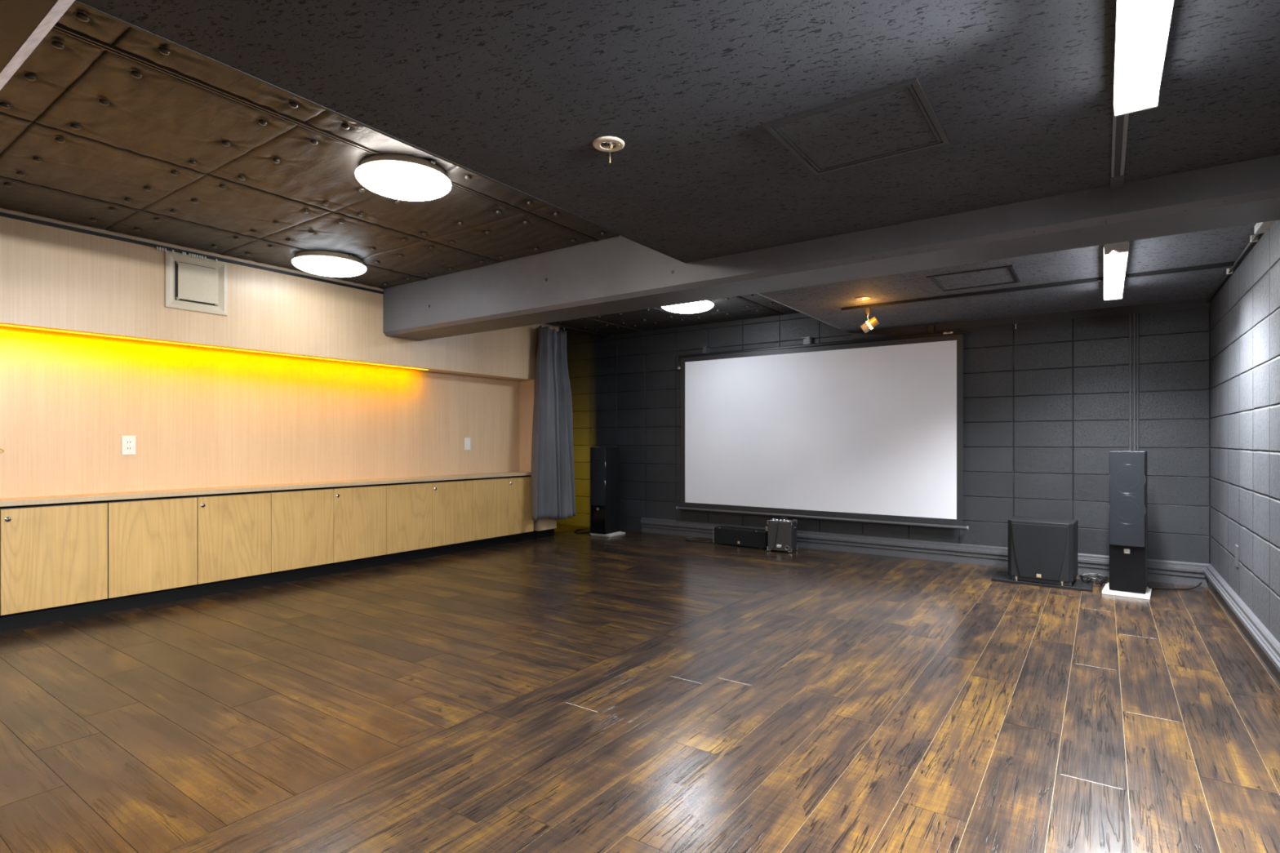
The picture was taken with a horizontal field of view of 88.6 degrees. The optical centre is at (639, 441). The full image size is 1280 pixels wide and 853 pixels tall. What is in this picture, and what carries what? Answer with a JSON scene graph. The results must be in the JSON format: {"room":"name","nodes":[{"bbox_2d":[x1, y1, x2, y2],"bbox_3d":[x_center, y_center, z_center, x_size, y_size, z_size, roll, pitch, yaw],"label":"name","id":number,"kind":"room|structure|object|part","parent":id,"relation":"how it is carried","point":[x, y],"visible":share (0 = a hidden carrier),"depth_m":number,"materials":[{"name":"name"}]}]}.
{"room":"entertainment venue","nodes":[
{"label":"entertainment venue","id":0,"kind":"room"},
{"bbox_2d":[0,0,75,89],"bbox_3d":[-1.565,-1.169,1.381,5.370,0.639,0.394,0,0,35],"label":"ceiling beam","id":1,"kind":"structure","parent":0,"point":[24,24],"depth_m":1.35,"materials":[{"name":"grey paint"}]},
{"bbox_2d":[0,207,558,531],"bbox_3d":[-3.226,-0.298,3.877,0.260,2.450,7.820,0,0,35],"label":"wall","id":2,"kind":"structure","parent":0,"point":[197,416],"depth_m":4.44,"materials":[{"name":"brown wood"}]},
{"bbox_2d":[121,435,135,454],"bbox_3d":[-3.176,0.026,4.078,0.009,0.118,0.072,0,0,35],"label":"wall outlet","id":3,"kind":"object","parent":2,"relation":"attached to","point":[128,442],"visible":1,"depth_m":4.07,"materials":[{"name":"white plastic"}]},
{"bbox_2d":[0,209,383,293],"bbox_3d":[-2.840,-1.190,4.177,0.025,0.046,2.695,0,0,35],"label":"track","id":4,"kind":"object","parent":2,"relation":"attached to","point":[2,213],"visible":1,"depth_m":4.08,"materials":[{"name":"black metal"}]},
{"bbox_2d":[164,250,226,315],"bbox_3d":[-2.830,-1.005,4.196,0.020,0.356,0.356,0,0,35],"label":"air vent","id":5,"kind":"object","parent":2,"relation":"in","point":[191,283],"visible":1,"depth_m":4.18,"materials":[{"name":"beige plastic"}]},
{"bbox_2d":[0,324,426,369],"bbox_3d":[-3.563,-0.624,3.319,0.016,0.006,5.920,0,0,35],"label":"led strip","id":6,"kind":"object","parent":2,"relation":"attached to","point":[0,324],"visible":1,"depth_m":4.24,"materials":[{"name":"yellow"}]},
{"bbox_2d":[0,528,554,631],"bbox_3d":[-3.209,0.965,3.853,0.115,0.094,7.800,0,0,35],"label":"baseboard","id":7,"kind":"structure","parent":2,"relation":"attached to","point":[20,620],"depth_m":4.43,"materials":[{"name":"black wood"}]},
{"bbox_2d":[464,437,470,449],"bbox_3d":[-1.643,0.027,6.254,0.009,0.118,0.072,0,0,35],"label":"wall switch","id":8,"kind":"object","parent":2,"relation":"attached to","point":[467,440],"visible":1,"depth_m":6.25,"materials":[{"name":"white plastic"}]},
{"bbox_2d":[0,2,799,334],"bbox_3d":[-1.468,-1.282,3.115,7.210,0.133,8.600,0,0,35],"label":"ceiling","id":9,"kind":"structure","parent":0,"point":[108,124],"depth_m":3.05,"materials":[{"name":"brown metal"}]},
{"bbox_2d":[291,250,366,277],"bbox_3d":[-2.084,-1.173,4.412,0.456,0.097,0.456,0,0,35],"label":"ceiling lamp","id":10,"kind":"object","parent":9,"relation":"attached to","point":[322,263],"visible":1,"depth_m":4.28,"materials":[{"name":"white plastic"}]},
{"bbox_2d":[355,153,451,200],"bbox_3d":[-1.067,-1.173,2.973,0.410,0.097,0.410,0,0,35],"label":"ceiling lamp","id":11,"kind":"object","parent":9,"relation":"attached to","point":[393,175],"visible":1,"depth_m":2.87,"materials":[{"name":"white plastic"}]},
{"bbox_2d":[543,322,608,337],"bbox_3d":[-0.768,-1.206,6.964,0.024,0.020,1.400,0,0,35],"label":"rail","id":12,"kind":"object","parent":9,"relation":"attached to","point":[548,323],"visible":0.64,"depth_m":7.08,"materials":[{"name":"black metal"}]},
{"bbox_2d":[531,324,575,521],"bbox_3d":[-0.881,-0.188,6.783,0.168,2.024,0.708,0,0,35],"label":"curtain","id":13,"kind":"object","parent":12,"relation":"hanging from","point":[553,480],"visible":1,"depth_m":6.78,"materials":[{"name":"grey fabric"}]},
{"bbox_2d":[662,299,713,313],"bbox_3d":[0.412,-1.173,5.705,0.456,0.097,0.456,0,0,35],"label":"ceiling lamp","id":14,"kind":"object","parent":9,"relation":"attached to","point":[700,306],"visible":0.69,"depth_m":5.61,"materials":[{"name":"white plastic"}]},
{"bbox_2d":[0,523,1279,852],"bbox_3d":[-1.468,1.012,3.115,7.210,0.001,8.600,0,0,35],"label":"floor","id":15,"kind":"structure","parent":0,"point":[567,691],"depth_m":2.47,"materials":[{"name":"brown wood"}]},
{"bbox_2d":[0,501,107,615],"bbox_3d":[-3.446,0.638,3.511,0.214,0.562,0.908,0,0,35],"label":"base cabinet","id":16,"kind":"object","parent":15,"relation":"on","point":[52,555],"visible":1,"depth_m":3.62,"materials":[{"name":"beige wood"}]},
{"bbox_2d":[0,471,531,506],"bbox_3d":[-3.300,0.330,3.701,0.236,0.029,7.448,0,0,35],"label":"countertop","id":17,"kind":"structure","parent":16,"relation":"on","point":[4,502],"depth_m":4.35,"materials":[{"name":"brown wood"}]},
{"bbox_2d":[101,491,271,598],"bbox_3d":[-2.919,0.638,4.259,0.214,0.562,0.917,0,0,35],"label":"base cabinet","id":18,"kind":"object","parent":15,"relation":"on","point":[157,544],"visible":0.99,"depth_m":4.16,"materials":[{"name":"beige wood"}]},
{"bbox_3d":[-2.976,0.640,4.022,0.019,0.558,0.459,0,0,35],"label":"door","id":19,"kind":"part","parent":18,"relation":"part of","materials":[{"name":"brown wood"}]},
{"bbox_3d":[-2.711,0.640,4.397,0.019,0.558,0.451,0,0,35],"label":"door","id":20,"kind":"part","parent":18,"relation":"part of","materials":[{"name":"brown wood"}]},
{"bbox_2d":[265,484,386,573],"bbox_3d":[-2.395,0.638,5.002,0.214,0.562,0.898,0,0,35],"label":"base cabinet","id":21,"kind":"object","parent":15,"relation":"on","point":[322,526],"visible":0.99,"depth_m":4.90,"materials":[{"name":"beige wood"}]},
{"bbox_3d":[-2.449,0.640,4.770,0.019,0.558,0.454,0,0,35],"label":"door","id":22,"kind":"part","parent":21,"relation":"part of","materials":[{"name":"brown wood"}]},
{"bbox_3d":[-2.190,0.640,5.137,0.019,0.558,0.440,0,0,35],"label":"door","id":23,"kind":"part","parent":21,"relation":"part of","materials":[{"name":"brown wood"}]},
{"bbox_2d":[375,479,472,554],"bbox_3d":[-1.878,0.638,5.735,0.214,0.562,0.890,0,0,35],"label":"base cabinet","id":24,"kind":"object","parent":15,"relation":"on","point":[420,515],"visible":0.99,"depth_m":5.64,"materials":[{"name":"beige wood"}]},
{"bbox_3d":[-1.933,0.640,5.502,0.019,0.558,0.445,0,0,35],"label":"door","id":25,"kind":"part","parent":24,"relation":"part of","materials":[{"name":"brown wood"}]},
{"bbox_3d":[-1.676,0.640,5.866,0.019,0.558,0.441,0,0,35],"label":"door","id":26,"kind":"part","parent":24,"relation":"part of","materials":[{"name":"brown wood"}]},
{"bbox_2d":[466,475,533,541],"bbox_3d":[-1.393,0.638,6.424,0.214,0.562,0.792,0,0,35],"label":"base cabinet","id":27,"kind":"object","parent":15,"relation":"on","point":[502,505],"visible":0.92,"depth_m":6.33,"materials":[{"name":"beige wood"}]},
{"bbox_3d":[-1.419,0.640,6.230,0.019,0.558,0.444,0,0,35],"label":"door","id":28,"kind":"part","parent":27,"relation":"part of","materials":[{"name":"brown wood"}]},
{"bbox_3d":[-1.191,0.640,6.555,0.019,0.558,0.344,0,0,35],"label":"door","id":29,"kind":"part","parent":27,"relation":"part of","materials":[{"name":"brown wood"}]},
{"bbox_2d":[574,528,590,533],"bbox_3d":[-0.585,1.003,7.373,0.354,0.017,0.259,0,0,-25],"label":"cable","id":30,"kind":"object","parent":15,"relation":"on","point":[578,529],"visible":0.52,"depth_m":7.25,"materials":[{"name":"rubber"}]},
{"bbox_2d":[590,531,625,537],"bbox_3d":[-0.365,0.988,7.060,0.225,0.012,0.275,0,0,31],"label":"board","id":31,"kind":"object","parent":15,"relation":"on","point":[614,533],"visible":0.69,"depth_m":6.97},
{"bbox_2d":[590,447,620,534],"bbox_3d":[-0.376,0.523,7.051,0.193,0.918,0.316,0,0,31],"label":"floor speaker","id":32,"kind":"object","parent":31,"relation":"on","point":[605,462],"visible":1,"depth_m":6.94,"materials":[{"name":"black wood"}]},
{"bbox_2d":[590,447,604,506],"bbox_3d":[-0.452,0.374,6.924,0.182,0.609,0.020,0,0,31],"label":"grille","id":33,"kind":"object","parent":32,"relation":"attached to","point":[597,454],"depth_m":6.91,"materials":[{"name":"fabric"}]},
{"bbox_2d":[685,537,713,542],"bbox_3d":[0.603,1.000,6.636,0.344,0.024,0.178,0,0,35],"label":"cable","id":34,"kind":"object","parent":15,"relation":"on","point":[691,538],"visible":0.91,"depth_m":6.67,"materials":[{"name":"rubber"}]},
{"bbox_2d":[713,525,768,548],"bbox_3d":[0.993,0.929,6.350,0.567,0.166,0.164,0,0,37],"label":"speaker","id":35,"kind":"object","parent":15,"relation":"on","point":[726,535],"visible":0.94,"depth_m":6.28},
{"bbox_2d":[765,517,797,552],"bbox_3d":[1.302,0.855,6.038,0.258,0.300,0.177,0,0,30],"label":"amplifier","id":36,"kind":"object","parent":15,"relation":"on","point":[782,533],"visible":1,"depth_m":5.97,"materials":[{"name":"black plastic"}]},
{"bbox_2d":[768,521,791,551],"bbox_3d":[1.268,0.870,5.969,0.216,0.256,0.008,0,0,30],"label":"grille","id":37,"kind":"object","parent":36,"relation":"attached to","point":[779,532],"depth_m":5.96,"materials":[{"name":"fabric"}]},
{"bbox_2d":[991,570,1093,591],"bbox_3d":[2.883,1.002,4.709,0.600,0.020,0.340,0,0,35],"label":"board","id":38,"kind":"object","parent":15,"relation":"on","point":[1000,576],"visible":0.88,"depth_m":4.60,"materials":[{"name":"black wood"}]},
{"bbox_2d":[1008,515,1077,586],"bbox_3d":[2.882,0.778,4.700,0.396,0.428,0.345,0,0,39],"label":"subwoofer","id":39,"kind":"object","parent":38,"relation":"on","point":[1041,549],"visible":1,"depth_m":4.57,"materials":[{"name":"plastic"}]},
{"bbox_2d":[1012,523,1066,581],"bbox_3d":[2.780,0.772,4.572,0.332,0.376,0.011,0,0,39],"label":"grille","id":40,"kind":"object","parent":39,"relation":"attached to","point":[1039,550],"depth_m":4.57,"materials":[{"name":"fabric"}]},
{"bbox_3d":[2.895,0.975,4.701,0.356,0.026,0.308,0,0,39],"label":"plate","id":41,"kind":"part","parent":39,"relation":"part of","materials":[{"name":"black paint"}]},
{"bbox_2d":[1079,573,1108,586],"bbox_3d":[3.192,0.970,4.619,0.168,0.079,0.177,0,0,35],"label":"cable","id":42,"kind":"object","parent":15,"relation":"on","point":[1097,582],"visible":0.96,"depth_m":4.58,"materials":[{"name":"rubber"}]},
{"bbox_2d":[1102,582,1151,599],"bbox_3d":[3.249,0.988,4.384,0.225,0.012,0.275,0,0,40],"label":"board","id":43,"kind":"object","parent":15,"relation":"on","point":[1107,587],"visible":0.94,"depth_m":4.30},
{"bbox_2d":[1108,450,1147,593],"bbox_3d":[3.255,0.523,4.373,0.193,0.918,0.316,0,0,40],"label":"floor speaker","id":44,"kind":"object","parent":43,"relation":"on","point":[1128,469],"visible":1,"depth_m":4.26,"materials":[{"name":"black wood"}]},
{"bbox_2d":[1109,451,1144,546],"bbox_3d":[3.160,0.374,4.260,0.182,0.609,0.020,0,0,40],"label":"grille","id":45,"kind":"object","parent":44,"relation":"attached to","point":[1126,468],"depth_m":4.25,"materials":[{"name":"fabric"}]},
{"bbox_2d":[1148,582,1201,590],"bbox_3d":[3.658,0.992,4.479,0.438,0.040,0.057,0,0,-6],"label":"cable","id":46,"kind":"object","parent":15,"relation":"on","point":[1200,583],"visible":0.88,"depth_m":4.47,"materials":[{"name":"rubber"}]},
{"bbox_2d":[73,0,1279,263],"bbox_3d":[0.498,-1.116,1.823,2.507,0.254,2.707,0,0,35],"label":"ceiling","id":47,"kind":"structure","parent":0,"point":[517,95],"depth_m":1.84,"materials":[{"name":"black paint"}]},
{"bbox_2d":[592,136,624,163],"bbox_3d":[-0.104,-0.969,2.187,0.107,0.044,0.107,0,0,35],"label":"sprinkler","id":48,"kind":"object","parent":47,"relation":"in","point":[608,144],"visible":1,"depth_m":2.18,"materials":[{"name":"silver metal"}]},
{"bbox_2d":[762,77,949,175],"bbox_3d":[0.702,-0.988,2.108,0.454,0.007,0.465,0,0,35],"label":"access hatch","id":49,"kind":"object","parent":47,"relation":"attached to","point":[899,118],"visible":1,"depth_m":2.07,"materials":[{"name":"grey paint"}]},
{"bbox_2d":[1110,89,1128,189],"bbox_3d":[1.592,-0.985,2.181,0.042,0.020,0.856,0,0,35],"label":"duct","id":50,"kind":"object","parent":47,"relation":"attached to","point":[1120,123],"visible":0.79,"depth_m":2.20,"materials":[{"name":"black metal"}]},
{"bbox_3d":[1.801,-0.983,2.476,0.042,0.016,0.133,0,0,35],"label":"plate","id":51,"kind":"part","parent":50,"relation":"part of","materials":[{"name":"black metal"}]},
{"bbox_2d":[1113,0,1173,116],"bbox_3d":[1.012,-0.952,1.305,0.100,0.086,1.240,0,0,35],"label":"strip light","id":52,"kind":"object","parent":47,"relation":"attached to","point":[1142,26],"visible":1,"depth_m":1.55,"materials":[{"name":"white plastic"}]},
{"bbox_2d":[382,154,1279,341],"bbox_3d":[0.206,-1.169,3.894,5.370,0.638,0.346,0,0,35],"label":"ceiling beam","id":53,"kind":"structure","parent":0,"point":[618,273],"depth_m":3.28,"materials":[{"name":"paint"}]},
{"bbox_2d":[556,306,1209,564],"bbox_3d":[1.113,-0.238,6.648,7.360,2.700,0.150,0,0,35],"label":"wall","id":54,"kind":"structure","parent":0,"point":[1046,404],"depth_m":5.22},
{"bbox_2d":[675,324,968,530],"bbox_3d":[1.554,-0.127,6.183,2.799,1.707,0.102,0,0,35],"label":"projector screen","id":55,"kind":"object","parent":54,"relation":"attached to","point":[864,429],"visible":1,"depth_m":6.00,"materials":[{"name":"white fabric"}]},
{"bbox_3d":[1.542,-0.892,6.177,2.747,0.028,0.065,0,0,35],"label":"casing","id":56,"kind":"part","parent":55,"relation":"part of","materials":[{"name":"black metal"}]},
{"bbox_2d":[640,517,1210,586],"bbox_3d":[1.980,0.932,5.924,4.810,0.160,0.034,0,0,35],"label":"baseboard","id":57,"kind":"structure","parent":54,"relation":"attached to","point":[1186,573],"depth_m":5.59,"materials":[{"name":"grey wood"}]},
{"bbox_2d":[851,297,1210,338],"bbox_3d":[2.941,-0.962,5.261,2.475,0.058,0.012,0,0,35],"label":"trim","id":58,"kind":"structure","parent":54,"relation":"attached to","point":[1199,303],"depth_m":5.11,"materials":[{"name":"grey paint"}]},
{"bbox_2d":[1128,313,1131,450],"bbox_3d":[3.588,-0.043,4.803,0.016,1.779,0.016,0,0,35],"label":"conduit","id":59,"kind":"object","parent":54,"relation":"attached to","point":[1130,314],"visible":0.62,"depth_m":4.80,"materials":[{"name":"black metal"}]},
{"bbox_2d":[1133,313,1135,450],"bbox_3d":[3.608,-0.043,4.789,0.016,1.779,0.016,0,0,35],"label":"conduit","id":60,"kind":"object","parent":54,"relation":"attached to","point":[1134,314],"visible":0.62,"depth_m":4.78,"materials":[{"name":"black metal"}]},
{"bbox_2d":[1137,312,1138,450],"bbox_3d":[3.626,-0.043,4.780,0.010,1.779,0.010,0,0,35],"label":"conduit","id":61,"kind":"object","parent":54,"relation":"attached to","point":[1138,313],"visible":0.62,"depth_m":4.78,"materials":[{"name":"black metal"}]},
{"bbox_2d":[756,222,1256,333],"bbox_3d":[2.204,-1.116,4.243,2.507,0.254,2.525,0,0,35],"label":"ceiling","id":62,"kind":"structure","parent":0,"point":[824,303],"depth_m":4.29,"materials":[{"name":"black paint"}]},
{"bbox_2d":[854,296,871,306],"bbox_3d":[1.544,-0.969,4.546,0.107,0.044,0.107,0,0,35],"label":"recessed light","id":63,"kind":"object","parent":62,"relation":"in","point":[860,298],"visible":1,"depth_m":4.55,"materials":[{"name":"metal"}]},
{"bbox_2d":[926,265,1021,292],"bbox_3d":[2.042,-0.988,4.010,0.454,0.007,0.461,0,0,35],"label":"access hatch","id":64,"kind":"object","parent":62,"relation":"attached to","point":[1002,275],"visible":1,"depth_m":4.00,"materials":[{"name":"grey paint"}]},
{"bbox_3d":[2.042,-0.990,4.010,0.392,0.003,0.399,0,0,35],"label":"panel","id":65,"kind":"part","parent":64,"relation":"part of","materials":[{"name":"grey tile"}]},
{"bbox_2d":[840,261,1235,311],"bbox_3d":[2.397,-0.981,4.257,2.187,0.020,0.030,0,0,35],"label":"track","id":66,"kind":"object","parent":62,"relation":"attached to","point":[1226,264],"visible":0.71,"depth_m":4.15,"materials":[{"name":"black metal"}]},
{"bbox_2d":[860,306,879,333],"bbox_3d":[1.668,-0.878,4.764,0.131,0.186,0.069,0,0,27],"label":"track spotlight","id":67,"kind":"object","parent":66,"relation":"attached to","point":[871,323],"visible":1,"depth_m":4.75,"materials":[{"name":"brown metal"}]},
{"bbox_2d":[1103,240,1129,300],"bbox_3d":[2.672,-0.952,3.695,0.100,0.086,1.280,0,0,35],"label":"strip light","id":68,"kind":"object","parent":62,"relation":"attached to","point":[1115,255],"visible":0.96,"depth_m":3.50,"materials":[{"name":"white plastic"}]},
{"bbox_2d":[1104,252,1127,299],"bbox_3d":[2.672,-0.928,3.695,0.092,0.035,1.264,0,0,35],"label":"diffuser","id":69,"kind":"object","parent":68,"relation":"attached to","point":[1115,263],"depth_m":3.61,"materials":[{"name":"white plastic"}]},
{"bbox_2d":[1209,219,1279,643],"bbox_3d":[1.539,-0.238,0.995,0.150,2.700,8.600,0,0,35],"label":"wall","id":70,"kind":"structure","parent":0,"point":[1245,308],"depth_m":3.34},
{"bbox_2d":[1235,544,1238,567],"bbox_3d":[3.308,0.637,3.635,0.010,0.118,0.072,0,0,35],"label":"cover plate","id":71,"kind":"object","parent":70,"relation":"attached to","point":[1236,545],"visible":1,"depth_m":3.63,"materials":[{"name":"grey plastic"}]},
{"bbox_2d":[1205,220,1275,302],"bbox_3d":[3.209,-0.974,3.525,0.041,0.040,2.510,0,0,35],"label":"duct","id":72,"kind":"object","parent":70,"relation":"attached to","point":[1262,227],"visible":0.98,"depth_m":3.14,"materials":[{"name":"black metal"}]},
{"bbox_2d":[1203,564,1279,686],"bbox_3d":[1.450,0.932,1.033,0.039,0.160,8.560,0,0,35],"label":"baseboard","id":73,"kind":"structure","parent":70,"relation":"attached to","point":[1264,645],"depth_m":3.25,"materials":[{"name":"grey wood"}]}
]}

